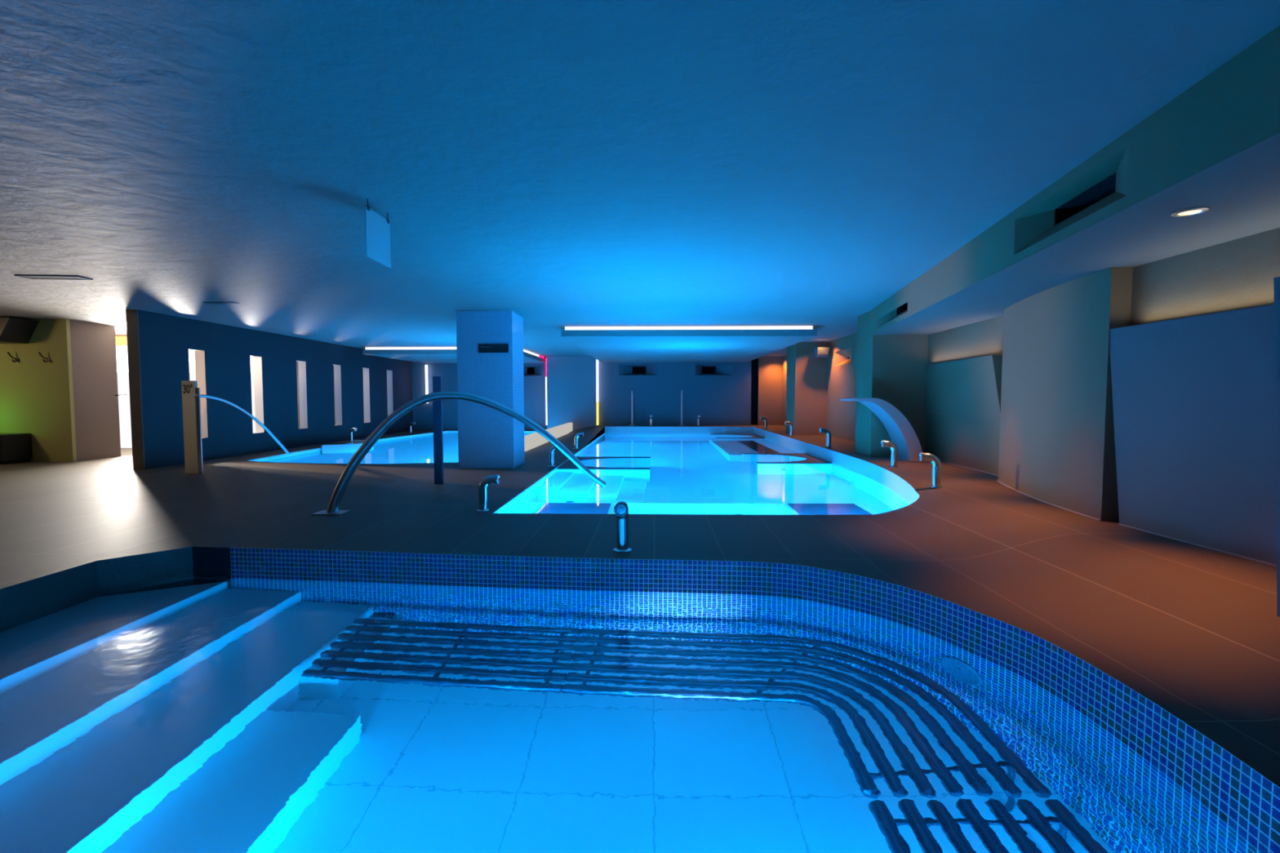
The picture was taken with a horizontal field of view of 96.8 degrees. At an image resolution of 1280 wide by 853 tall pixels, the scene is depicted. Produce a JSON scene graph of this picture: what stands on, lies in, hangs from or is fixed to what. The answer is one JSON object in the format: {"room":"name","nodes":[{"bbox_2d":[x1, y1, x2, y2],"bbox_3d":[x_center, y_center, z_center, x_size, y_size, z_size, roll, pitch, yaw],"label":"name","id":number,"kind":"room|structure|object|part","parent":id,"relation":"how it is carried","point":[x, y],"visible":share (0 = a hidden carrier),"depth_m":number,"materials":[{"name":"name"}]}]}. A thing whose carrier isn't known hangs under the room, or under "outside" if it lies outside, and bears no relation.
{"room":"spa","nodes":[
{"label":"spa","id":0,"kind":"room"},
{"bbox_2d":[0,319,76,462],"bbox_3d":[-12.207,-0.609,9.724,5.100,2.410,0.060,0,3,1],"label":"wall","id":1,"kind":"structure","parent":0,"point":[37,396],"depth_m":9.65,"materials":[{"name":"beige paint"}]},
{"bbox_2d":[7,351,19,362],"bbox_3d":[-10.553,-1.164,9.574,0.076,0.176,0.121,1,3,18],"label":"coat hook","id":2,"kind":"object","parent":1,"relation":"attached to","point":[8,353],"visible":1,"depth_m":9.58,"materials":[{"name":"black metal"}]},
{"bbox_2d":[0,317,39,343],"bbox_3d":[-10.467,-1.574,9.361,0.700,0.377,0.455,0,3,1],"label":"speaker box","id":3,"kind":"object","parent":1,"relation":"attached to","point":[12,331],"visible":1,"depth_m":9.34,"materials":[{"name":"black plastic"}]},
{"bbox_2d":[38,351,50,362],"bbox_3d":[-10.017,-1.163,9.561,0.076,0.176,0.121,1,3,18],"label":"coat hook","id":4,"kind":"object","parent":1,"relation":"attached to","point":[39,353],"visible":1,"depth_m":9.56,"materials":[{"name":"black metal"}]},
{"bbox_2d":[69,320,120,461],"bbox_3d":[-9.747,-0.628,10.096,0.200,2.410,0.810,0,3,1],"label":"wall","id":5,"kind":"structure","parent":0,"point":[93,345],"depth_m":10.07,"materials":[{"name":"brown paint"}]},
{"bbox_2d":[115,345,255,448],"bbox_3d":[-10.343,-0.635,12.259,5.100,2.200,0.100,0,3,1],"label":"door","id":6,"kind":"structure","parent":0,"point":[122,355],"depth_m":12.25,"materials":[{"name":"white glass"}]},
{"bbox_3d":[-10.344,-1.442,12.182,5.100,0.580,0.030,0,3,1],"label":"pane","id":7,"kind":"part","parent":6,"relation":"part of","materials":[{"name":"glass"}]},
{"bbox_2d":[137,309,413,469],"bbox_3d":[-7.614,-0.814,13.691,0.170,2.410,10.203,0,3,0],"label":"wall","id":8,"kind":"structure","parent":0,"point":[223,353],"depth_m":11.25,"materials":[{"name":"black paint"}]},
{"bbox_2d":[125,309,145,469],"bbox_3d":[-7.622,-0.550,8.591,0.175,2.410,0.015,0,3,1],"label":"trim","id":9,"kind":"structure","parent":8,"relation":"attached to","point":[131,315],"depth_m":8.58,"materials":[{"name":"brown paint"}]},
{"bbox_2d":[296,361,335,428],"bbox_3d":[-9.507,-0.914,15.619,0.100,2.410,6.600,0,3,1],"label":"wall","id":10,"kind":"structure","parent":0,"point":[297,367],"depth_m":15.77,"materials":[{"name":"beige paint"}]},
{"bbox_2d":[115,336,127,345],"bbox_3d":[-10.344,-1.831,12.162,5.100,0.190,0.150,0,3,1],"label":"light","id":11,"kind":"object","parent":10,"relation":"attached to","point":[120,340],"depth_m":12.11,"materials":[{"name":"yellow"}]},
{"bbox_2d":[362,368,387,415],"bbox_3d":[-8.697,-1.086,18.945,2.450,2.410,0.100,0,3,1],"label":"wall","id":12,"kind":"structure","parent":0,"point":[362,368],"depth_m":18.91,"materials":[{"name":"beige paint"}]},
{"bbox_2d":[362,349,545,363],"bbox_3d":[-5.152,-2.042,16.703,4.050,0.120,3.900,0,3,1],"label":"ceiling","id":13,"kind":"structure","parent":0,"point":[423,356],"depth_m":15.27,"materials":[{"name":"grey paint"}]},
{"bbox_2d":[365,346,456,349],"bbox_3d":[-5.199,-2.037,14.831,3.950,0.065,0.040,0,3,1],"label":"led strip","id":14,"kind":"object","parent":13,"relation":"on","point":[366,348],"visible":0.64,"depth_m":14.83,"materials":[{"name":"white plastic"}]},
{"bbox_2d":[523,349,543,358],"bbox_3d":[-3.164,-2.129,16.598,0.030,0.065,3.600,0,3,1],"label":"led strip","id":15,"kind":"object","parent":13,"relation":"on","point":[524,350],"visible":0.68,"depth_m":16.78,"materials":[{"name":"white plastic"}]},
{"bbox_2d":[411,356,546,430],"bbox_3d":[-5.342,-1.095,19.110,4.750,2.410,0.700,0,3,1],"label":"wall","id":16,"kind":"structure","parent":0,"point":[535,402],"depth_m":18.77,"materials":[{"name":"blue paint"}]},
{"bbox_2d":[425,364,428,403],"bbox_3d":[-7.008,-1.393,18.686,0.040,1.250,0.100,0,3,1],"label":"led strip","id":17,"kind":"object","parent":16,"relation":"attached to","point":[426,366],"visible":0.93,"depth_m":18.64,"materials":[{"name":"white plastic"}]},
{"bbox_2d":[545,355,598,430],"bbox_3d":[-2.184,-1.043,18.206,1.690,2.400,0.250,0,3,1],"label":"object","id":18,"kind":"object","parent":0,"point":[571,382],"visible":0.83,"depth_m":18.08,"materials":[{"name":"grey paint"}]},
{"bbox_2d":[0,0,1279,356],"bbox_3d":[-4.956,-1.708,7.650,19.700,0.001,23.200,0,3,1],"label":"ceiling","id":19,"kind":"structure","parent":0,"point":[556,165],"depth_m":2.99,"materials":[{"name":"grey paint"}]},
{"bbox_2d":[14,274,93,279],"bbox_3d":[-6.393,-1.627,6.208,0.640,0.012,0.180,0,3,-4],"label":"ceiling vent","id":20,"kind":"object","parent":19,"relation":"in","point":[29,277],"visible":1,"depth_m":6.19,"materials":[{"name":"grey metal"}]},
{"bbox_2d":[20,275,84,279],"bbox_3d":[-6.394,-1.629,6.215,0.600,0.007,0.135,0,3,-4],"label":"grille","id":21,"kind":"object","parent":20,"relation":"attached to","point":[25,277],"depth_m":6.19,"materials":[{"name":"black metal"}]},
{"bbox_2d":[202,302,239,303],"bbox_3d":[-5.801,-1.713,7.871,0.440,0.012,0.100,0,3,1],"label":"ceiling vent","id":22,"kind":"object","parent":19,"relation":"in","point":[202,302],"visible":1,"depth_m":7.87,"materials":[{"name":"grey metal"}]},
{"bbox_2d":[364,199,389,266],"bbox_3d":[-1.802,-1.324,3.914,0.020,0.380,0.340,0,3,1],"label":"hanging sign","id":23,"kind":"object","parent":19,"relation":"hanging from","point":[376,239],"visible":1,"depth_m":3.90,"materials":[{"name":"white plastic"}]},
{"bbox_2d":[0,424,1279,787],"bbox_3d":[-4.956,0.604,7.769,19.700,0.190,23.200,0,3,1],"label":"floor","id":24,"kind":"structure","parent":0,"point":[1193,630],"depth_m":4.24,"materials":[{"name":"tile"}]},
{"bbox_2d":[0,433,32,464],"bbox_3d":[-11.059,0.367,9.485,1.410,0.485,0.440,0,3,1],"label":"bench","id":25,"kind":"object","parent":24,"relation":"on","point":[15,448],"visible":1,"depth_m":9.44,"materials":[{"name":"black plastic"}]},
{"bbox_2d":[181,380,203,473],"bbox_3d":[-6.426,0.011,8.170,0.241,1.333,0.054,0,3,1],"label":"post","id":26,"kind":"object","parent":24,"relation":"on","point":[191,405],"visible":1,"depth_m":8.15,"materials":[{"name":"beige wood"}]},
{"bbox_2d":[193,394,289,454],"bbox_3d":[-6.361,0.018,9.221,0.145,1.108,2.194,0,3,1],"label":"spout","id":27,"kind":"object","parent":26,"relation":"attached to","point":[243,411],"visible":1,"depth_m":9.19,"materials":[{"name":"silver metal"}]},
{"bbox_2d":[348,427,357,441],"bbox_3d":[-7.102,0.198,14.049,0.219,0.351,0.124,1,3,19],"label":"spout","id":28,"kind":"object","parent":24,"relation":"on","point":[352,429],"visible":0.98,"depth_m":14.03,"materials":[{"name":"silver metal"}]},
{"bbox_2d":[248,431,536,461],"bbox_3d":[-4.724,0.922,14.000,4.450,1.210,9.180,0,3,1],"label":"swimming pool","id":29,"kind":"object","parent":24,"relation":"in","point":[357,443],"visible":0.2,"depth_m":12.44,"materials":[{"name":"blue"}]},
{"bbox_2d":[255,431,536,463],"bbox_3d":[-4.724,0.408,13.974,4.450,0.001,9.180,0,3,1],"label":"pool water","id":30,"kind":"object","parent":29,"relation":"in","point":[419,448],"visible":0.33,"depth_m":11.41,"materials":[{"name":"blue liquid"}]},
{"bbox_2d":[408,422,415,433],"bbox_3d":[-6.940,0.030,17.292,0.219,0.351,0.124,1,3,19],"label":"spout","id":31,"kind":"object","parent":24,"relation":"on","point":[411,423],"visible":1,"depth_m":17.27,"materials":[{"name":"silver metal"}]},
{"bbox_2d":[432,376,444,484],"bbox_3d":[-2.549,0.049,7.179,0.110,1.360,0.040,0,3,1],"label":"post","id":32,"kind":"object","parent":24,"relation":"on","point":[437,380],"visible":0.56,"depth_m":7.17,"materials":[{"name":"metal"}]},
{"bbox_3d":[-2.549,-0.515,7.150,0.104,0.230,0.030,0,3,1],"label":"panel","id":33,"kind":"part","parent":32,"relation":"part of","materials":[{"name":"blue"}]},
{"bbox_2d":[311,391,606,515],"bbox_3d":[-1.707,0.234,5.680,2.823,1.165,0.249,-1,3,-15],"label":"spout","id":34,"kind":"object","parent":24,"relation":"on","point":[341,486],"visible":1,"depth_m":5.53,"materials":[{"name":"silver metal"}]},
{"bbox_3d":[-2.921,0.817,5.385,0.270,0.012,0.180,0,3,1],"label":"plate","id":35,"kind":"part","parent":34,"relation":"part of","materials":[{"name":"silver metal"}]},
{"bbox_2d":[475,475,499,511],"bbox_3d":[-1.475,0.641,5.500,0.219,0.351,0.124,0,3,1],"label":"spout","id":36,"kind":"object","parent":24,"relation":"on","point":[482,496],"visible":1,"depth_m":5.47,"materials":[{"name":"silver metal"}]},
{"bbox_2d":[456,311,524,468],"bbox_3d":[-2.370,-0.576,9.100,0.860,2.410,0.730,0,3,1],"label":"pillar","id":37,"kind":"structure","parent":24,"relation":"on","point":[489,437],"depth_m":8.75,"materials":[{"name":"blue tile"}]},
{"bbox_2d":[478,343,508,352],"bbox_3d":[-2.239,-1.194,8.688,0.461,0.130,0.018,0,3,1],"label":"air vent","id":38,"kind":"object","parent":37,"relation":"attached to","point":[482,348],"visible":1,"depth_m":8.68,"materials":[{"name":"black plastic"}]},
{"bbox_2d":[524,422,572,451],"bbox_3d":[-2.287,0.190,14.792,0.120,0.290,6.600,0,3,1],"label":"parapet","id":39,"kind":"object","parent":24,"relation":"on","point":[531,441],"visible":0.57,"depth_m":13.31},
{"bbox_2d":[547,445,558,466],"bbox_3d":[-1.355,0.459,9.023,0.219,0.351,0.124,0,3,1],"label":"spout","id":40,"kind":"object","parent":24,"relation":"on","point":[553,448],"visible":0.66,"depth_m":8.99,"materials":[{"name":"silver metal"}]},
{"bbox_2d":[573,432,583,448],"bbox_3d":[-1.308,0.301,12.069,0.219,0.351,0.124,0,3,1],"label":"spout","id":41,"kind":"object","parent":24,"relation":"on","point":[580,434],"visible":1,"depth_m":12.04,"materials":[{"name":"silver metal"}]},
{"bbox_2d":[613,501,631,552],"bbox_3d":[-0.126,0.703,4.025,0.134,0.379,0.236,0,3,1],"label":"spout","id":42,"kind":"object","parent":24,"relation":"on","point":[621,508],"visible":1,"depth_m":4.04,"materials":[{"name":"silver metal"}]},
{"bbox_2d":[628,388,635,426],"bbox_3d":[-0.244,-0.609,18.018,0.240,1.172,0.413,0,3,1],"label":"gooseneck spout","id":43,"kind":"object","parent":24,"relation":"on","point":[632,389],"visible":1,"depth_m":18.08,"materials":[{"name":"silver metal"}]},
{"bbox_2d":[0,546,1279,852],"bbox_3d":[-0.911,1.510,2.605,5.551,1.085,3.100,0,3,1],"label":"plunge pool","id":44,"kind":"object","parent":24,"relation":"in","point":[1246,801],"visible":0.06,"depth_m":3.56,"materials":[{"name":"blue tile"}]},
{"bbox_3d":[-3.147,1.427,4.200,0.301,1.085,0.001,0,3,5],"label":"panel","id":45,"kind":"part","parent":44,"relation":"part of","materials":[{"name":"blue tile"}]},
{"bbox_2d":[0,577,1261,852],"bbox_3d":[-0.911,1.193,2.589,5.551,0.001,3.100,0,3,1],"label":"pool water","id":46,"kind":"object","parent":44,"relation":"in","point":[191,714],"visible":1,"depth_m":2.27,"materials":[{"name":"blue liquid"}]},
{"bbox_2d":[648,414,653,426],"bbox_3d":[0.353,-0.192,17.913,0.124,0.351,0.219,0,3,1],"label":"spout","id":47,"kind":"object","parent":24,"relation":"on","point":[651,415],"visible":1,"depth_m":17.93,"materials":[{"name":"silver metal"}]},
{"bbox_2d":[677,388,685,426],"bbox_3d":[1.326,-0.607,17.979,0.240,1.172,0.413,0,3,1],"label":"gooseneck spout","id":48,"kind":"object","parent":24,"relation":"on","point":[682,389],"visible":1,"depth_m":18.04,"materials":[{"name":"silver metal"}]},
{"bbox_2d":[696,414,700,426],"bbox_3d":[1.843,-0.190,17.876,0.124,0.351,0.219,0,3,1],"label":"spout","id":49,"kind":"object","parent":24,"relation":"on","point":[698,415],"visible":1,"depth_m":17.89,"materials":[{"name":"silver metal"}]},
{"bbox_2d":[493,426,919,513],"bbox_3d":[1.038,1.054,11.447,4.560,1.470,12.200,0,3,1],"label":"swimming pool","id":50,"kind":"object","parent":24,"relation":"in","point":[813,454],"visible":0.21,"depth_m":10.20,"materials":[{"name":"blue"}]},
{"bbox_2d":[497,433,910,515],"bbox_3d":[1.038,0.540,11.421,4.560,0.001,12.200,0,3,1],"label":"pool water","id":51,"kind":"object","parent":50,"relation":"in","point":[688,473],"visible":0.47,"depth_m":7.50,"materials":[{"name":"blue liquid"}]},
{"bbox_2d":[760,416,767,428],"bbox_3d":[3.589,-0.115,16.430,0.219,0.351,0.124,0,3,1],"label":"spout","id":52,"kind":"object","parent":24,"relation":"on","point":[761,417],"visible":1,"depth_m":16.40,"materials":[{"name":"silver metal"}]},
{"bbox_2d":[784,421,794,435],"bbox_3d":[3.511,0.045,13.336,0.219,0.351,0.124,0,3,1],"label":"spout","id":53,"kind":"object","parent":24,"relation":"on","point":[788,423],"visible":1,"depth_m":13.30,"materials":[{"name":"silver metal"}]},
{"bbox_2d":[819,427,831,447],"bbox_3d":[3.385,0.200,10.342,0.219,0.351,0.124,0,3,1],"label":"spout","id":54,"kind":"object","parent":24,"relation":"on","point":[826,431],"visible":1,"depth_m":10.31,"materials":[{"name":"silver metal"}]},
{"bbox_2d":[840,398,929,462],"bbox_3d":[3.535,0.033,8.281,1.090,0.897,0.610,0,3,1],"label":"cascade","id":55,"kind":"object","parent":24,"relation":"on","point":[901,433],"visible":0.94,"depth_m":8.03,"materials":[{"name":"grey metal"}]},
{"bbox_3d":[3.920,0.476,8.294,0.320,0.012,0.610,0,3,1],"label":"plate","id":56,"kind":"part","parent":55,"relation":"part of","materials":[{"name":"silver metal"}]},
{"bbox_2d":[880,440,898,467],"bbox_3d":[3.260,0.352,7.403,0.219,0.351,0.124,0,3,7],"label":"spout","id":57,"kind":"object","parent":24,"relation":"on","point":[894,451],"visible":1,"depth_m":7.37,"materials":[{"name":"silver metal"}]},
{"bbox_2d":[919,452,943,488],"bbox_3d":[2.960,0.438,5.769,0.219,0.351,0.124,1,3,16],"label":"spout","id":58,"kind":"object","parent":24,"relation":"on","point":[936,464],"visible":1,"depth_m":5.73,"materials":[{"name":"silver metal"}]},
{"bbox_2d":[1273,276,1279,617],"bbox_3d":[2.969,0.152,1.325,0.530,1.480,2.380,0,3,1],"label":"wall panel","id":59,"kind":"object","parent":24,"relation":"on","point":[1276,280],"visible":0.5,"depth_m":2.45,"materials":[{"name":"white paint"}]},
{"bbox_2d":[598,360,751,431],"bbox_3d":[1.123,-1.071,18.647,4.900,2.410,0.700,0,3,1],"label":"wall","id":60,"kind":"structure","parent":0,"point":[720,393],"depth_m":18.30,"materials":[{"name":"blue paint"}]},
{"bbox_2d":[560,328,817,362],"bbox_3d":[0.985,-1.919,14.335,4.680,0.120,7.830,0,3,1],"label":"ceiling","id":61,"kind":"structure","parent":0,"point":[603,345],"depth_m":11.98,"materials":[{"name":"grey paint"}]},
{"bbox_2d":[564,325,813,329],"bbox_3d":[0.888,-1.813,10.501,4.560,0.065,0.040,0,3,1],"label":"led strip","id":62,"kind":"object","parent":61,"relation":"on","point":[791,326],"visible":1,"depth_m":10.48,"materials":[{"name":"white plastic"}]},
{"bbox_2d":[751,358,756,424],"bbox_3d":[3.707,-1.078,18.782,0.260,2.410,0.100,0,3,1],"label":"wall","id":63,"kind":"structure","parent":0,"point":[753,365],"depth_m":18.73,"materials":[{"name":"black paint"}]},
{"bbox_2d":[757,355,782,425],"bbox_3d":[4.398,-1.059,18.415,1.140,2.410,0.100,0,3,1],"label":"wall","id":64,"kind":"structure","parent":0,"point":[770,368],"depth_m":18.36,"materials":[{"name":"brown paint"}]},
{"bbox_2d":[786,342,827,435],"bbox_3d":[4.287,-0.831,14.022,1.140,2.410,0.900,0,3,1],"label":"wall","id":65,"kind":"structure","parent":0,"point":[806,381],"depth_m":13.59,"materials":[{"name":"brown paint"}]},
{"bbox_2d":[813,346,829,357],"bbox_3d":[4.214,-1.724,13.275,0.270,0.210,0.498,0,3,1],"label":"wall speaker","id":66,"kind":"object","parent":65,"relation":"attached to","point":[820,352],"visible":1,"depth_m":13.09,"materials":[{"name":"blue paint"}]},
{"bbox_2d":[782,333,857,441],"bbox_3d":[4.781,-0.819,13.784,0.620,2.410,9.150,0,3,1],"label":"wall","id":67,"kind":"structure","parent":0,"point":[842,352],"depth_m":12.62,"materials":[{"name":"brown paint"}]},
{"bbox_2d":[854,311,928,457],"bbox_3d":[4.117,-0.566,8.896,1.220,2.410,0.670,0,3,1],"label":"wall","id":68,"kind":"structure","parent":0,"point":[891,368],"depth_m":8.57,"materials":[{"name":"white paint"}]},
{"bbox_2d":[868,25,1279,336],"bbox_3d":[2.631,-1.251,2.503,0.560,0.380,13.521,1,3,11],"label":"ceiling beam","id":69,"kind":"structure","parent":68,"relation":"attached to","point":[1235,108],"depth_m":2.76,"materials":[{"name":"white paint"}]},
{"bbox_2d":[869,132,1279,336],"bbox_3d":[2.926,-1.063,2.550,3.282,0.001,13.350,0,3,1],"label":"ceiling","id":70,"kind":"structure","parent":68,"relation":"attached to","point":[1241,192],"depth_m":3.28,"materials":[{"name":"grey paint"}]},
{"bbox_2d":[1170,206,1209,217],"bbox_3d":[2.754,-1.073,2.850,0.140,0.012,0.140,0,3,1],"label":"ceiling spotlight","id":71,"kind":"object","parent":70,"relation":"in","point":[1193,211],"visible":1,"depth_m":2.83,"materials":[{"name":"silver metal"}]},
{"bbox_3d":[2.754,-1.072,2.850,0.086,0.010,0.086,0,3,1],"label":"bulb","id":72,"kind":"part","parent":71,"relation":"part of","materials":[{"name":"white glass"}]},
{"bbox_2d":[925,266,1133,521],"bbox_3d":[4.323,-0.292,6.273,0.994,1.935,4.592,1,3,12],"label":"wall","id":73,"kind":"structure","parent":0,"point":[1052,441],"depth_m":4.84,"materials":[{"name":"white paint"}]},
{"bbox_2d":[925,355,1002,419],"bbox_3d":[4.199,-0.495,7.490,0.285,0.735,2.116,0,3,4],"label":"wall panel","id":74,"kind":"object","parent":73,"relation":"attached to","point":[971,388],"visible":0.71,"depth_m":7.19,"materials":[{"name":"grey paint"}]},
{"bbox_2d":[940,460,1101,520],"bbox_3d":[3.949,0.577,6.370,0.265,0.012,4.536,1,3,12],"label":"baseboard","id":75,"kind":"structure","parent":73,"relation":"attached to","point":[940,460],"depth_m":5.13,"materials":[{"name":"grey paint"}]},
{"bbox_2d":[1130,227,1279,325],"bbox_3d":[3.492,0.031,0.023,0.120,1.935,8.220,0,3,1],"label":"wall","id":76,"kind":"structure","parent":0,"point":[1239,273],"depth_m":3.52,"materials":[{"name":"brown paint"}]},
{"bbox_2d":[1109,304,1276,565],"bbox_3d":[3.408,0.089,2.337,0.155,1.400,3.630,0,3,1],"label":"wall panel","id":77,"kind":"object","parent":76,"relation":"attached to","point":[1193,397],"visible":1,"depth_m":3.44,"materials":[{"name":"white paint"}]},
{"bbox_2d":[1118,523,1276,566],"bbox_3d":[3.409,0.782,2.408,0.026,0.012,3.300,0,3,1],"label":"baseboard","id":78,"kind":"structure","parent":76,"relation":"attached to","point":[1157,534],"depth_m":3.46,"materials":[{"name":"grey paint"}]}
]}

